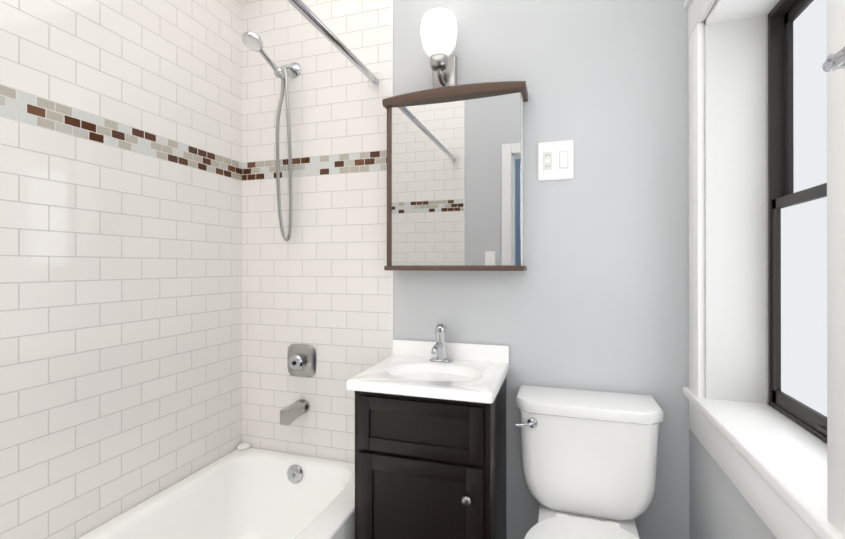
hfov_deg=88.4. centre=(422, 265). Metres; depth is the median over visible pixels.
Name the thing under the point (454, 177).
upper cabinet
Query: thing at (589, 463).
toilet
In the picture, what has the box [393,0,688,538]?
wall
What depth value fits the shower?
1.91 m
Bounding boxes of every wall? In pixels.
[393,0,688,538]
[689,1,826,538]
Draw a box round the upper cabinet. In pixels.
[382,81,527,270]
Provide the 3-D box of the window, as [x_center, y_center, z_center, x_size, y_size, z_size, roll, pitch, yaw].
[0.755,-0.172,0.733,0.316,1.420,1.469,0,0,18]
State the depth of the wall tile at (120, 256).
1.48 m
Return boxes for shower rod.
[287,0,383,84]
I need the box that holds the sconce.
[420,8,457,88]
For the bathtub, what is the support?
on the floor
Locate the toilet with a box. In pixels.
[516,385,663,538]
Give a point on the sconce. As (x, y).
(438, 31)
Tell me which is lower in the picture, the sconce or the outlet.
the outlet
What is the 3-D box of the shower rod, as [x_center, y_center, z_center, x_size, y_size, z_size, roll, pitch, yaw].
[-0.451,-0.791,1.077,0.074,0.074,1.701,0,0,18]
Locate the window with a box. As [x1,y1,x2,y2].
[683,0,844,538]
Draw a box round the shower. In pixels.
[242,31,300,240]
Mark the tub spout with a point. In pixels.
(290, 414)
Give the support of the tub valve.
attached to the wall tile at (320, 281)
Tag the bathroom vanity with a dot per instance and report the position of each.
(430, 439)
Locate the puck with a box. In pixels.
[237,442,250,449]
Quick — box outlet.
[538,140,573,180]
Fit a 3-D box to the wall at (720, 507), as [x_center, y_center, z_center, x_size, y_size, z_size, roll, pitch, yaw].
[0.773,-0.072,0.621,0.250,2.600,1.780,0,0,18]
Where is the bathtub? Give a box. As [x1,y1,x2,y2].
[77,447,354,538]
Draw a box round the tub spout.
[280,399,309,425]
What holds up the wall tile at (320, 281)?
attached to the wall at (594, 296)
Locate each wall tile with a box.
[0,0,241,538]
[242,0,392,462]
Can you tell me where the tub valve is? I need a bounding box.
[287,344,315,376]
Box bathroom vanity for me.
[346,322,508,538]

